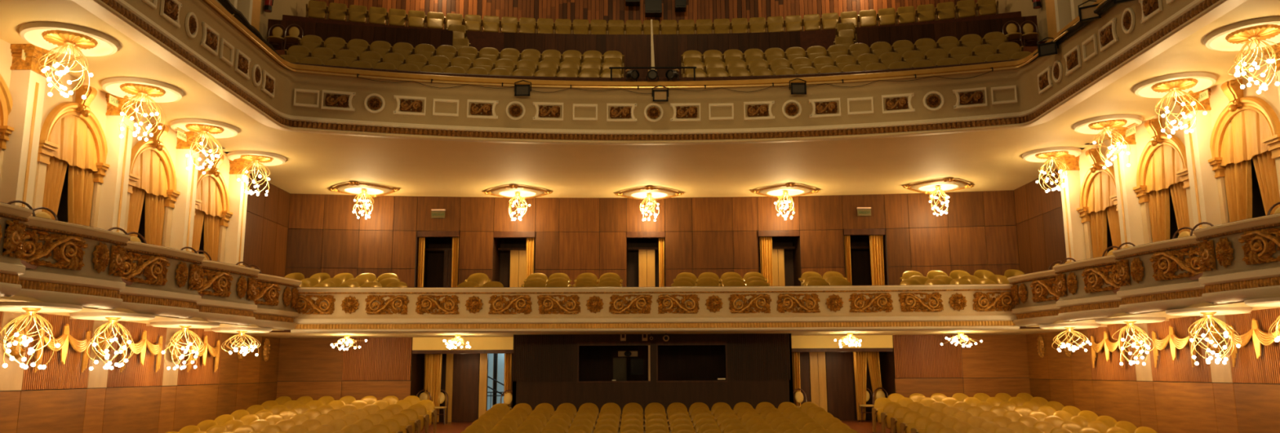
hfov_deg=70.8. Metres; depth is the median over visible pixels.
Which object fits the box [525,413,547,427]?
chair
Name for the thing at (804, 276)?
tub chair
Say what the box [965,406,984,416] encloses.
chair
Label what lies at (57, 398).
wall
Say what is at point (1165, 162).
curtain
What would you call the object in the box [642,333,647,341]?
camera
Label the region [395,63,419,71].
chair
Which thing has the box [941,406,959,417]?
chair
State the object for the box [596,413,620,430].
chair
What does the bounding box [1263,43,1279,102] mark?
pilaster
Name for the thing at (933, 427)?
chair
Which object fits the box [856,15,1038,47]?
wall
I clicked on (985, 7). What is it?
chair
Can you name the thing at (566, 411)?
chair
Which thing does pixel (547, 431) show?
chair
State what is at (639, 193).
ceiling rose
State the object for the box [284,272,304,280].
tub chair
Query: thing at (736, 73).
chair
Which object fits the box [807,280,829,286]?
tub chair
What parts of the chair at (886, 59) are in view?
seat, backrest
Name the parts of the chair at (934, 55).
seat, backrest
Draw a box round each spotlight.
[625,69,639,81]
[646,69,658,81]
[665,68,679,81]
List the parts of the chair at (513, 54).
seat, backrest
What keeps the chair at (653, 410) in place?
on the floor at (865, 427)
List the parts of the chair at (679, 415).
backrest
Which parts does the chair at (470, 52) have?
seat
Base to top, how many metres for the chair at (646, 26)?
0.860 m
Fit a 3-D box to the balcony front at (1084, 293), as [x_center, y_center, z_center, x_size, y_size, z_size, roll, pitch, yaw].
[9.383,1.447,18.196,0.737,1.197,2.624,0,-10,-4]
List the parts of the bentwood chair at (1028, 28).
seat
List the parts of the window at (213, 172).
arch moulding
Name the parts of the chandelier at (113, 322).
arm, arm, arm, arm, arm, arm, arm, arm, arm, arm, arm, arm, arm, arm, arm, arm, arm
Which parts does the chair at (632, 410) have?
backrest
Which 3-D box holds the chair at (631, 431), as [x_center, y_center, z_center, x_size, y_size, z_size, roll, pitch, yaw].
[-0.179,4.749,18.133,0.580,0.870,0.490,0,-10,0]
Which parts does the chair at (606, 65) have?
seat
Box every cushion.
[29,215,126,235]
[129,240,203,255]
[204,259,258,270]
[298,284,1004,288]
[1116,235,1195,250]
[1196,213,1279,230]
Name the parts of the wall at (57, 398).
slatted panel, pale panel, slatted panel, pale panel, slatted panel, pale panel, slatted panel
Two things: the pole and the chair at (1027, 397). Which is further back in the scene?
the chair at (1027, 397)
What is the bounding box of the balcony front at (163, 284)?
[96,236,204,318]
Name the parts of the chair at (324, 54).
seat, backrest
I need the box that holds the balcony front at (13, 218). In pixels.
[0,202,32,297]
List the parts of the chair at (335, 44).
seat, backrest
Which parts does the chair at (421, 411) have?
backrest, seat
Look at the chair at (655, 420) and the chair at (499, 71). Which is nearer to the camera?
the chair at (655, 420)
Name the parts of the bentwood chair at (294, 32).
seat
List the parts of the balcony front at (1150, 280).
rope moulding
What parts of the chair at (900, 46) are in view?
backrest, seat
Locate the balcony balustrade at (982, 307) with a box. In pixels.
[290,284,1019,333]
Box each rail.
[205,0,1106,89]
[608,66,696,81]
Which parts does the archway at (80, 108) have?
arch moulding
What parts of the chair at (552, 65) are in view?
seat, backrest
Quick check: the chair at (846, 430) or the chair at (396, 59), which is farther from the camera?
the chair at (396, 59)
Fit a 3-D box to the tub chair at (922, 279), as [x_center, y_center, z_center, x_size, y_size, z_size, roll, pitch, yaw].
[7.339,1.952,23.658,0.720,0.831,0.531,0,-10,0]
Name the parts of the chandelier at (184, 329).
arm, arm, arm, arm, arm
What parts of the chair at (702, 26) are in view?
seat, backrest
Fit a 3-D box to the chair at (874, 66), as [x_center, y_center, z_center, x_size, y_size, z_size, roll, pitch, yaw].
[5.624,-3.299,21.393,0.580,0.870,0.490,-2,-10,10]
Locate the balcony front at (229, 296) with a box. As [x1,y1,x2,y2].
[170,255,260,324]
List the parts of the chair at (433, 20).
seat, backrest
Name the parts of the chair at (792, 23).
backrest, seat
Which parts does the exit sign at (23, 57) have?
plate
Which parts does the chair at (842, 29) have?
backrest, seat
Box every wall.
[0,0,310,432]
[266,18,453,48]
[275,334,1031,422]
[284,190,1019,287]
[312,0,979,34]
[503,31,800,77]
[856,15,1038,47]
[995,0,1279,432]
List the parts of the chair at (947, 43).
backrest, seat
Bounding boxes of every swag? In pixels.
[33,324,90,373]
[120,330,163,372]
[186,335,220,372]
[1090,331,1124,368]
[1151,325,1196,368]
[1228,318,1279,367]
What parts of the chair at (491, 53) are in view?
seat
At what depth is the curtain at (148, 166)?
18.14 m
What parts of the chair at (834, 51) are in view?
seat, backrest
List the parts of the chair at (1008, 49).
backrest, seat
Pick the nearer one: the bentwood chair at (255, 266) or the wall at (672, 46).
the bentwood chair at (255, 266)
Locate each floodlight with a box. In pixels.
[514,80,531,96]
[652,85,668,101]
[789,78,806,94]
[1037,37,1058,57]
[1078,0,1101,22]
[1113,0,1133,4]
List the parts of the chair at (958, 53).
backrest, seat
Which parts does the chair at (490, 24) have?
seat, backrest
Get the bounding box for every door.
[414,231,459,287]
[444,354,488,422]
[492,231,535,287]
[626,231,665,287]
[757,230,801,286]
[800,351,854,420]
[843,229,888,285]
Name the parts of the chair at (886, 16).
backrest, seat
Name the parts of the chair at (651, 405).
backrest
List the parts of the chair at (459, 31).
backrest, seat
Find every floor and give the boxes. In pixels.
[20,260,257,305]
[271,326,1041,333]
[272,11,1047,77]
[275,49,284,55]
[420,420,897,432]
[1020,46,1037,53]
[1054,272,1203,302]
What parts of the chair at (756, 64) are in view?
seat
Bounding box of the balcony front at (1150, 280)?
[1112,235,1207,314]
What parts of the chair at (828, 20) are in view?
backrest, seat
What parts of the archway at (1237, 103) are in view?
arch moulding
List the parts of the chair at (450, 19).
seat, backrest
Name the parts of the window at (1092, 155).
arch moulding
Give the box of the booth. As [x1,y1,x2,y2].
[511,333,793,413]
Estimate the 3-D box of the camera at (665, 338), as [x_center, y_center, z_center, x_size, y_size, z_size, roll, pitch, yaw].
[0.675,3.133,23.305,0.162,0.206,0.111,0,-10,0]
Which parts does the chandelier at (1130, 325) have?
arm, arm, arm, arm, arm, arm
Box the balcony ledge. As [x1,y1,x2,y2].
[1055,254,1114,266]
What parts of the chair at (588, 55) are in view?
backrest, seat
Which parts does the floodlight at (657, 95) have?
glass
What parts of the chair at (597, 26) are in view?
backrest, seat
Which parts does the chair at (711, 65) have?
seat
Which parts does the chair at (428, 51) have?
seat, backrest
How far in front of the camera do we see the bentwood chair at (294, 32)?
22.86 m
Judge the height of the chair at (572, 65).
0.870 m
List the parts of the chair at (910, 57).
backrest, seat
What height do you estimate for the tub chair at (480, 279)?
0.831 m
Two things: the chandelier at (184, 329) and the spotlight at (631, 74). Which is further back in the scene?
the spotlight at (631, 74)
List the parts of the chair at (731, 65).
seat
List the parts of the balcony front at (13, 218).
rope moulding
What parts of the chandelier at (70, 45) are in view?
arm, arm, arm, arm, arm, arm, arm, arm, arm, arm, arm, arm, arm, arm, arm, arm, arm, arm, arm, arm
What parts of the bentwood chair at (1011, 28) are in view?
seat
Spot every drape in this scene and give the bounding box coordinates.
[41,155,67,229]
[67,164,93,233]
[126,186,145,248]
[144,191,164,253]
[191,208,204,253]
[204,213,220,268]
[853,351,866,420]
[866,351,882,420]
[1089,208,1106,265]
[1106,204,1121,250]
[1148,186,1169,250]
[1169,181,1190,235]
[1223,159,1252,228]
[1252,150,1279,224]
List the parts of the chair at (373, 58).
seat, backrest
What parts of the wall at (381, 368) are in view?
slatted panel, slatted panel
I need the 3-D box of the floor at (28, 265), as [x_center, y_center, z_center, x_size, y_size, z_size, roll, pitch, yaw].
[-9.369,1.220,15.778,1.550,0.100,12.300,0,-10,0]
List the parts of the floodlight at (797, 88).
glass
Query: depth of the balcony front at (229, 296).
18.32 m
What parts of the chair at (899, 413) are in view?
seat, backrest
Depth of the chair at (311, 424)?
19.89 m
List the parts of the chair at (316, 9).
seat, backrest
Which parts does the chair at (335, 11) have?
seat, backrest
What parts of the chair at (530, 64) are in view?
seat, backrest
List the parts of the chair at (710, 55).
seat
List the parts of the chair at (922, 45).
backrest, seat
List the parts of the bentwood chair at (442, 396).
seat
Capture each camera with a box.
[620,333,626,341]
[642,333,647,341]
[662,333,669,342]
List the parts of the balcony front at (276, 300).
rope moulding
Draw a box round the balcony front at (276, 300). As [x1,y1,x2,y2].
[234,271,302,330]
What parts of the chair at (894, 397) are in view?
backrest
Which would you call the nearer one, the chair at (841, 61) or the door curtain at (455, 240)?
the chair at (841, 61)
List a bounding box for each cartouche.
[7,320,28,359]
[97,327,112,360]
[169,333,182,362]
[237,337,245,360]
[262,338,270,361]
[1036,335,1044,357]
[1062,333,1071,356]
[1131,328,1144,357]
[1204,321,1222,355]
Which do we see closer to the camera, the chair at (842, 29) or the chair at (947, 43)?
the chair at (947, 43)
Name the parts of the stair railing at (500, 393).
handrail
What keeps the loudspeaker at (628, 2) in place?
attached to the wall at (589, 10)
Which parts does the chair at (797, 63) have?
seat, backrest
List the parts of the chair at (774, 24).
backrest, seat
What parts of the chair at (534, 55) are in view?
seat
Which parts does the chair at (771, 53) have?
seat, backrest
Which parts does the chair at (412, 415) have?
seat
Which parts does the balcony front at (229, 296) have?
rope moulding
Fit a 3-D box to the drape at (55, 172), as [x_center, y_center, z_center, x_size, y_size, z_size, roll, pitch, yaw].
[-9.906,0.149,15.080,0.128,2.500,0.700,0,-10,0]
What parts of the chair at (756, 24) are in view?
seat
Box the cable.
[359,71,991,93]
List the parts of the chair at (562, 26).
seat, backrest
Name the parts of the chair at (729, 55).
seat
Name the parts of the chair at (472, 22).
seat, backrest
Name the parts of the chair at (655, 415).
backrest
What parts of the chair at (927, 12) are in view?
backrest, seat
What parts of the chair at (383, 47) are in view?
seat, backrest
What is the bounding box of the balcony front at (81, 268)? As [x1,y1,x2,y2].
[14,215,130,309]
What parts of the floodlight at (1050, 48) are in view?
glass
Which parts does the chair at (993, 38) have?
backrest, seat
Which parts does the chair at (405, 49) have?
seat, backrest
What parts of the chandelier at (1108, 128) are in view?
arm, arm, arm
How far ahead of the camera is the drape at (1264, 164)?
15.19 m
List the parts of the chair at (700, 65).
seat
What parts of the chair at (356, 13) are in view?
seat, backrest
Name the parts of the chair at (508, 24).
seat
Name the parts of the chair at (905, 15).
backrest, seat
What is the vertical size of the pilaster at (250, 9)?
7.500 m
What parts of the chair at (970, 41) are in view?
backrest, seat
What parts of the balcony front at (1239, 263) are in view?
rope moulding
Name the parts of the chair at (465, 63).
seat, backrest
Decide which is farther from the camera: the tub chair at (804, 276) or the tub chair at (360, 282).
the tub chair at (804, 276)
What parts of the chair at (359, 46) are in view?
seat, backrest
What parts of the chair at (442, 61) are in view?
seat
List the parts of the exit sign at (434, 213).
plate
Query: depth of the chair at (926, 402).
23.25 m
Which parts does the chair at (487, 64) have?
seat, backrest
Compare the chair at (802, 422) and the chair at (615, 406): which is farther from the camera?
the chair at (615, 406)
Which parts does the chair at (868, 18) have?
backrest, seat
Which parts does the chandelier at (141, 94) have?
arm, arm, arm, arm, arm, arm, arm, arm, arm, arm, arm, arm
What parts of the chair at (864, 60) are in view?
seat, backrest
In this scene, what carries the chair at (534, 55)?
on the floor at (824, 38)
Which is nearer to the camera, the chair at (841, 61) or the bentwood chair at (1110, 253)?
the bentwood chair at (1110, 253)
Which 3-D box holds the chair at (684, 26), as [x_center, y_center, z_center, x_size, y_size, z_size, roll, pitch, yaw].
[1.405,-5.585,27.140,0.580,0.860,0.490,-1,-10,2]
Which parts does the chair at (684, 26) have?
seat, backrest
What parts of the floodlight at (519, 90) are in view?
glass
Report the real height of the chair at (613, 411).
0.870 m
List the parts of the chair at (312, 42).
seat, backrest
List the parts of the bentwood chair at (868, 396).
leg, seat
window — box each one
[0,74,13,180]
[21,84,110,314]
[116,123,180,322]
[194,152,232,269]
[487,353,506,410]
[1075,148,1118,259]
[1133,118,1204,317]
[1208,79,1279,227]
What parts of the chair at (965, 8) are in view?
backrest, seat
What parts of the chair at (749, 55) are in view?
seat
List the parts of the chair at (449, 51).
seat, backrest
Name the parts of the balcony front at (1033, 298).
rope moulding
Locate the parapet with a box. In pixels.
[289,58,1021,81]
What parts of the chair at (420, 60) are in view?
seat, backrest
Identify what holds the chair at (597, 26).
on the floor at (824, 38)
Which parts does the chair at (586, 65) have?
seat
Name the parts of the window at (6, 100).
arch moulding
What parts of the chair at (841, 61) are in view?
seat, backrest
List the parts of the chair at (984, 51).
seat, backrest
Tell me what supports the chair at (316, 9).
on the floor at (824, 38)
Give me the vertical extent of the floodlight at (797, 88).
0.400 m
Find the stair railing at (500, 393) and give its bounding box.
[487,376,504,404]
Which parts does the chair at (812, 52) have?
seat, backrest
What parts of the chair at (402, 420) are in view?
backrest, seat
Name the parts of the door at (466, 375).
jamb panel, jamb panel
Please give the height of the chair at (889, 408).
0.870 m
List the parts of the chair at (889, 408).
seat, backrest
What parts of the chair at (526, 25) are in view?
backrest, seat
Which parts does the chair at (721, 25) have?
backrest, seat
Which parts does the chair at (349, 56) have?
seat, backrest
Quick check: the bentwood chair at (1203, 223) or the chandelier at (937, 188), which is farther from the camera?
the chandelier at (937, 188)
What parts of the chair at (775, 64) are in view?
seat, backrest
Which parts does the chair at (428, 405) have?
backrest, seat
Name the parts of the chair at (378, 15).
seat, backrest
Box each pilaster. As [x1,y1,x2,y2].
[0,44,57,208]
[97,93,142,233]
[169,131,206,252]
[223,158,253,265]
[225,0,261,153]
[1044,0,1093,149]
[1053,154,1086,262]
[1104,126,1144,248]
[1173,88,1222,230]
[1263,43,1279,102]
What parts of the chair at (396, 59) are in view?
seat, backrest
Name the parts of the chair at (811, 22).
backrest, seat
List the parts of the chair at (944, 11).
backrest, seat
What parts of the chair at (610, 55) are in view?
seat, backrest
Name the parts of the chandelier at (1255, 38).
arm, arm, arm, arm, arm, arm, arm, arm, arm, arm, arm, arm, arm, arm, arm, arm, arm, arm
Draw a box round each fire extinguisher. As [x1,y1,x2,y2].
[263,0,273,12]
[1031,0,1041,8]
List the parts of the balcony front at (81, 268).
rope moulding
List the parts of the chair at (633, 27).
backrest, seat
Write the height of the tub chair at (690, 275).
0.831 m
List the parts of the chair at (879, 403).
seat, backrest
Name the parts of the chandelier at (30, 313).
arm, arm, arm, arm, arm, arm, arm, arm, arm, arm, arm, arm, arm, arm, arm, arm, arm, arm, arm, arm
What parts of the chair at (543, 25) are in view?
seat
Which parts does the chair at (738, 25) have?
backrest, seat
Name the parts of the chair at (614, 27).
seat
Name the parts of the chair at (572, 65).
seat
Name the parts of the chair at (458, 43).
seat, backrest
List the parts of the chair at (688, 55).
seat, backrest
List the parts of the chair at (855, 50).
backrest, seat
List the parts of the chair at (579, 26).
seat, backrest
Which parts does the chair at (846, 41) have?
backrest, seat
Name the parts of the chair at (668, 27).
backrest, seat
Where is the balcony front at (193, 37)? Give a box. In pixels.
[71,0,1247,145]
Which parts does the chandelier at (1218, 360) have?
arm, arm, arm, arm, arm, arm, arm, arm, arm, arm, arm, arm, arm, arm, arm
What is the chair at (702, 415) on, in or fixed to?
on the floor at (865, 427)
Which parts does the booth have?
slatted panel, pane, pale post, pane, slatted panel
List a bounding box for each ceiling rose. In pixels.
[0,302,83,312]
[18,22,119,56]
[70,312,155,320]
[101,77,183,102]
[150,321,220,328]
[169,119,239,138]
[211,327,271,333]
[226,151,286,166]
[328,182,399,197]
[482,185,552,199]
[614,186,684,200]
[750,183,820,199]
[902,177,973,194]
[1022,146,1081,162]
[1039,323,1100,329]
[1073,114,1142,134]
[1094,317,1165,324]
[1133,71,1217,97]
[1164,306,1252,315]
[1203,16,1279,51]
[1244,297,1279,306]
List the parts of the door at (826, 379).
jamb panel, jamb panel, jamb panel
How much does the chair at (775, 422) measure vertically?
0.870 m
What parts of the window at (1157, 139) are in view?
arch moulding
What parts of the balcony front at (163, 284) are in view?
rope moulding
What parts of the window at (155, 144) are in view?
arch moulding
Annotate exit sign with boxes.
[21,45,26,60]
[108,94,119,107]
[176,127,186,142]
[431,208,445,217]
[857,207,871,216]
[1125,123,1136,137]
[1198,89,1208,102]
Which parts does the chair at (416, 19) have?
seat, backrest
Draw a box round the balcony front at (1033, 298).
[1007,266,1085,326]
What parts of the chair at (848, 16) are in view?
backrest, seat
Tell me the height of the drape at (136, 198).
2.500 m
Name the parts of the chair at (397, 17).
seat, backrest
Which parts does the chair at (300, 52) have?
seat, backrest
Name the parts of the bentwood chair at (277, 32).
seat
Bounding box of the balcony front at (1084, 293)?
[1053,254,1124,321]
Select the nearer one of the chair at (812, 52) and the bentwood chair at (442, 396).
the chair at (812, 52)
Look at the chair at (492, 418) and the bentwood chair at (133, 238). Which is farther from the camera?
the chair at (492, 418)
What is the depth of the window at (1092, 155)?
21.06 m
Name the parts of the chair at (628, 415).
backrest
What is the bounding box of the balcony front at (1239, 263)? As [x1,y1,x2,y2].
[1192,213,1279,304]
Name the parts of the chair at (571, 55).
backrest, seat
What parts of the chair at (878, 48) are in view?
backrest, seat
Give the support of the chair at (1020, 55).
on the floor at (824, 38)
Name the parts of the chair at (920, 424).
seat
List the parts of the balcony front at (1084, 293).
rope moulding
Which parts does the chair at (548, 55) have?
seat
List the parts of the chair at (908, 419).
seat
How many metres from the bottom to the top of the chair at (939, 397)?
0.870 m
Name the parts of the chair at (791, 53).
backrest, seat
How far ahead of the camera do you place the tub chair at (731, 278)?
23.83 m
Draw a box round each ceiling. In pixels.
[0,0,1279,198]
[0,295,282,330]
[217,328,1091,337]
[1026,301,1279,327]
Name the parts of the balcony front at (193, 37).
square frame, panel frame, round frame, panel frame, square frame, panel frame, round frame, panel frame, square frame, panel frame, round frame, panel frame, square frame, panel frame, round frame, panel frame, square frame, panel frame, round frame, panel frame, square frame, panel frame, round frame, panel frame, square frame, panel frame, round frame, panel frame, square frame, panel frame, round frame, panel frame, square frame, panel frame, round frame, panel frame, square frame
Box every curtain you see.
[41,115,97,233]
[126,149,168,253]
[191,176,222,268]
[417,237,425,287]
[424,354,442,422]
[451,237,458,287]
[503,353,511,410]
[525,238,534,279]
[658,238,664,287]
[760,236,773,286]
[791,352,800,406]
[844,235,851,283]
[853,351,882,420]
[869,235,884,285]
[1086,171,1121,265]
[1144,144,1190,250]
[1220,109,1279,228]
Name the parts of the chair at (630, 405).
backrest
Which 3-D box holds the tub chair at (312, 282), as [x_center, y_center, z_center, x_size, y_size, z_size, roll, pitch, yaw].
[-8.681,2.013,23.576,0.720,0.831,0.531,0,-10,0]
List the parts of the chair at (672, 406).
backrest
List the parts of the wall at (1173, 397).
slatted panel, pale panel, slatted panel, pale panel, slatted panel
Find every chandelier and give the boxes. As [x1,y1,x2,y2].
[0,310,60,369]
[38,40,93,99]
[86,319,134,370]
[118,91,166,141]
[161,327,204,369]
[186,129,222,174]
[221,332,260,356]
[235,160,270,195]
[330,335,367,351]
[352,189,373,219]
[443,334,471,349]
[508,192,530,221]
[640,194,659,221]
[773,191,794,220]
[834,333,861,348]
[928,186,950,216]
[940,332,982,347]
[1035,155,1070,192]
[1051,328,1091,352]
[1088,125,1130,168]
[1111,322,1155,365]
[1155,86,1206,138]
[1187,314,1241,365]
[1226,35,1279,93]
[1268,315,1279,342]
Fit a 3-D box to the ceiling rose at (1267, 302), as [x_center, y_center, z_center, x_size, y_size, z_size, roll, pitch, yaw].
[9.676,1.258,13.271,1.280,0.080,1.280,0,-10,0]
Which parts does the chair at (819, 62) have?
seat, backrest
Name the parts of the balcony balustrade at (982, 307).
rope moulding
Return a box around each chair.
[7,200,35,216]
[25,207,57,228]
[108,227,130,240]
[127,231,146,250]
[177,425,200,432]
[181,246,197,253]
[193,431,207,432]
[194,250,211,260]
[196,420,217,431]
[205,425,227,432]
[213,414,234,426]
[221,431,235,432]
[222,419,243,431]
[230,409,249,420]
[232,425,254,432]
[235,262,250,267]
[239,414,259,425]
[245,404,264,414]
[246,264,261,273]
[248,419,269,431]
[248,431,263,432]
[254,409,273,420]
[260,425,281,432]
[261,400,278,409]
[264,414,284,425]
[266,24,286,49]
[269,404,287,414]
[275,396,291,405]
[275,419,295,431]
[276,431,292,432]
[279,409,297,419]
[280,54,297,62]
[283,24,303,49]
[283,400,300,409]
[284,45,310,62]
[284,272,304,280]
[287,425,308,432]
[289,414,309,425]
[293,404,311,414]
[296,396,313,404]
[297,35,323,52]
[297,57,323,65]
[299,281,310,287]
[301,278,319,287]
[301,419,321,431]
[302,409,321,419]
[304,431,319,432]
[305,0,327,19]
[306,400,323,409]
[309,273,330,283]
[310,47,334,64]
[313,281,335,287]
[314,414,334,425]
[314,425,335,432]
[315,404,333,414]
[317,396,334,404]
[321,278,342,287]
[322,36,346,54]
[322,58,347,66]
[326,2,347,21]
[326,409,345,419]
[326,419,347,431]
[328,400,345,409]
[332,431,348,432]
[333,273,353,283]
[334,48,358,66]
[337,281,359,287]
[338,395,355,404]
[338,404,356,414]
[339,413,359,425]
[341,424,362,432]
[344,278,364,286]
[346,4,367,22]
[346,39,368,56]
[347,60,372,68]
[350,400,367,409]
[351,409,369,420]
[353,419,373,431]
[355,273,378,283]
[358,51,382,67]
[360,281,382,287]
[360,395,377,404]
[360,431,376,432]
[361,404,380,414]
[364,413,384,425]
[367,6,387,25]
[367,424,390,432]
[368,40,391,57]
[372,62,395,70]
[372,400,390,409]
[373,273,400,282]
[374,408,393,420]
[378,419,402,432]
[379,278,399,287]
[381,53,404,68]
[382,395,399,404]
[385,404,403,415]
[386,8,406,26]
[386,281,407,287]
[388,413,412,432]
[391,42,413,59]
[394,400,412,409]
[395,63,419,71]
[399,408,420,432]
[404,53,427,70]
[404,395,420,405]
[406,10,426,27]
[408,404,429,432]
[413,44,435,60]
[414,400,436,432]
[416,390,431,400]
[419,65,443,72]
[426,11,444,29]
[427,55,449,71]
[431,390,448,424]
[435,44,457,62]
[443,66,466,74]
[444,13,463,29]
[446,24,467,38]
[449,56,473,71]
[453,37,470,50]
[457,46,478,62]
[457,281,479,287]
[460,430,477,432]
[463,14,481,31]
[464,273,491,287]
[464,424,487,432]
[466,66,488,75]
[471,57,495,73]
[471,418,493,432]
[478,47,499,62]
[478,413,499,426]
[480,15,500,32]
[481,281,503,287]
[484,408,504,421]
[487,67,512,75]
[487,430,504,432]
[489,424,513,432]
[490,403,510,415]
[493,58,515,74]
[496,418,518,432]
[499,48,521,63]
[500,16,518,32]
[500,390,512,409]
[502,413,523,427]
[507,408,528,422]
[511,68,533,76]
[512,403,532,416]
[514,430,531,432]
[515,59,538,74]
[515,424,539,432]
[518,17,536,33]
[519,48,541,64]
[520,277,547,287]
[520,418,543,432]
[524,273,549,284]
[524,281,546,287]
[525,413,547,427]
[530,408,551,422]
[533,69,555,76]
[534,403,554,417]
[536,17,554,33]
[537,60,559,75]
[541,49,561,65]
[541,423,565,432]
[541,430,559,432]
[545,273,572,284]
[545,277,571,287]
[546,281,568,287]
[546,418,568,432]
[549,413,571,429]
[552,408,573,423]
[554,18,572,34]
[555,70,577,77]
[556,403,577,417]
[557,60,580,75]
[561,49,583,65]
[567,423,591,432]
[568,430,586,432]
[570,417,594,432]
[572,19,591,34]
[572,277,599,287]
[573,273,599,284]
[573,413,595,430]
[574,281,597,287]
[575,408,597,424]
[577,70,599,77]
[577,403,599,418]
[578,61,601,75]
[582,50,604,66]
[588,19,607,34]
[593,423,617,432]
[595,277,622,287]
[595,417,619,432]
[595,430,613,432]
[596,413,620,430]
[598,272,622,284]
[598,280,620,287]
[598,408,621,424]
[600,61,623,77]
[600,70,622,77]
[600,403,622,418]
[601,50,624,75]
[607,19,626,34]
[619,413,644,430]
[619,417,644,432]
[619,423,643,432]
[620,407,644,424]
[621,403,644,418]
[622,429,640,432]
[625,20,642,35]
[641,20,661,34]
[644,402,666,418]
[644,407,667,421]
[644,412,669,430]
[644,417,670,432]
[645,423,669,432]
[648,429,667,432]
[660,19,676,34]
[666,402,689,418]
[667,407,691,423]
[668,412,693,430]
[668,417,696,432]
[671,277,697,287]
[671,280,693,287]
[671,423,695,432]
[673,272,698,283]
[675,429,694,432]
[676,19,695,35]
[680,50,702,76]
[682,60,705,77]
[684,70,707,77]
[688,402,709,417]
[690,407,711,423]
[693,276,720,286]
[693,412,715,429]
[694,417,718,432]
[695,18,714,34]
[695,272,720,283]
[695,280,718,287]
[697,423,721,432]
[701,49,723,65]
[702,429,722,432]
[703,60,726,75]
[706,69,729,77]
[711,18,730,34]
[711,402,731,416]
[713,407,734,422]
[716,412,738,427]
[718,272,742,283]
[720,276,746,286]
[720,417,742,432]
[721,48,743,64]
[723,422,747,432]
[724,59,747,75]
[724,280,746,286]
[728,69,751,76]
[729,17,748,33]
[729,429,749,432]
[733,402,752,415]
[737,407,757,421]
[741,271,767,283]
[741,412,762,426]
[743,48,765,64]
[744,276,769,286]
[745,417,767,432]
[746,58,770,74]
[746,280,768,286]
[748,17,766,32]
[749,422,773,432]
[750,68,775,75]
[755,402,774,414]
[756,429,776,432]
[760,407,780,420]
[763,48,785,63]
[764,412,786,426]
[766,16,784,32]
[768,57,791,73]
[770,417,791,431]
[773,67,796,75]
[775,422,799,432]
[777,402,796,413]
[782,407,803,419]
[783,46,806,63]
[783,428,804,432]
[784,15,804,31]
[789,57,813,72]
[789,412,809,425]
[793,388,807,408]
[795,66,819,74]
[795,417,817,431]
[798,271,825,286]
[800,402,818,413]
[801,13,821,31]
[801,276,830,286]
[801,422,824,432]
[804,45,827,62]
[806,406,826,418]
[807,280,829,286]
[810,428,831,432]
[811,56,835,71]
[813,411,833,424]
[817,65,842,73]
[820,417,841,430]
[821,13,839,30]
[822,271,847,281]
[826,44,848,60]
[826,275,851,284]
[827,422,849,432]
[830,280,852,285]
[833,35,855,49]
[833,54,857,70]
[835,22,857,42]
[837,428,857,432]
[840,11,858,27]
[840,64,865,71]
[848,43,871,60]
[857,53,879,70]
[858,9,877,27]
[858,387,874,422]
[865,62,888,71]
[870,41,893,58]
[871,397,897,432]
[872,387,888,408]
[877,8,897,26]
[879,52,902,68]
[880,402,902,432]
[885,393,903,426]
[888,61,912,69]
[890,406,911,432]
[892,40,915,57]
[897,5,916,24]
[897,397,914,407]
[899,271,923,280]
[899,279,921,285]
[900,411,923,432]
[902,50,925,66]
[906,402,924,412]
[909,275,928,284]
[909,393,925,402]
[911,59,937,67]
[911,417,934,432]
[915,38,937,54]
[916,4,936,22]
[917,406,936,417]
[919,397,937,407]
[924,279,946,284]
[924,422,946,432]
[925,48,949,65]
[925,270,948,279]
[928,411,947,422]
[929,401,947,412]
[930,393,946,402]
[933,275,953,284]
[936,1,956,20]
[936,57,961,66]
[937,35,960,53]
[937,427,959,432]
[940,416,960,428]
[941,397,958,406]
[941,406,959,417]
[949,46,973,63]
[949,270,969,279]
[949,279,972,284]
[951,393,968,401]
[952,401,971,411]
[952,422,973,432]
[953,411,973,422]
[956,0,977,18]
[960,34,983,51]
[960,55,986,63]
[960,275,979,284]
[963,397,981,406]
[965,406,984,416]
[965,416,986,428]
[965,427,987,432]
[973,44,997,62]
[973,270,994,279]
[973,279,995,284]
[973,393,990,401]
[976,401,994,411]
[977,0,998,16]
[977,411,997,422]
[979,422,1000,432]
[983,31,1008,49]
[985,53,1012,62]
[986,397,1003,406]
[988,275,1009,284]
[989,406,1008,416]
[991,416,1013,427]
[994,427,1016,432]
[995,393,1011,401]
[997,41,1023,59]
[999,401,1017,411]
[1002,20,1022,45]
[1003,411,1022,422]
[1004,269,1024,278]
[1006,422,1027,432]
[1008,397,1026,406]
[1010,51,1031,59]
[1013,406,1032,416]
[1016,393,1032,401]
[1017,416,1038,427]
[1018,20,1039,46]
[1022,401,1040,411]
[1022,427,1044,432]
[1027,410,1048,422]
[1030,396,1048,406]
[1033,421,1055,432]
[1037,406,1056,416]
[1044,401,1064,411]
[1044,416,1064,427]
[1048,260,1064,270]
[1050,427,1072,432]
[1053,410,1073,422]
[1060,257,1075,264]
[1060,421,1082,432]
[1062,405,1080,416]
[1070,416,1090,427]
[1077,410,1097,422]
[1078,426,1100,432]
[1087,421,1110,432]
[1096,415,1117,427]
[1102,246,1119,262]
[1106,426,1128,432]
[1114,421,1137,432]
[1115,242,1135,262]
[1134,426,1157,432]
[1172,226,1195,247]
[1190,222,1213,243]
[1266,201,1279,225]
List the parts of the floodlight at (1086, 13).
glass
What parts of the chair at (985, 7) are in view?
backrest, seat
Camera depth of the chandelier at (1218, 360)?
15.43 m
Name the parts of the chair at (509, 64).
seat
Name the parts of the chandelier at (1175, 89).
arm, arm, arm, arm, arm, arm, arm, arm, arm, arm, arm, arm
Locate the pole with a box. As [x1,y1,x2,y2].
[650,19,654,70]
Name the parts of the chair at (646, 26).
seat, backrest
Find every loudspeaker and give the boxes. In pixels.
[625,0,639,6]
[644,0,662,17]
[675,0,686,12]
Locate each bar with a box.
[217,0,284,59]
[1020,0,1116,67]

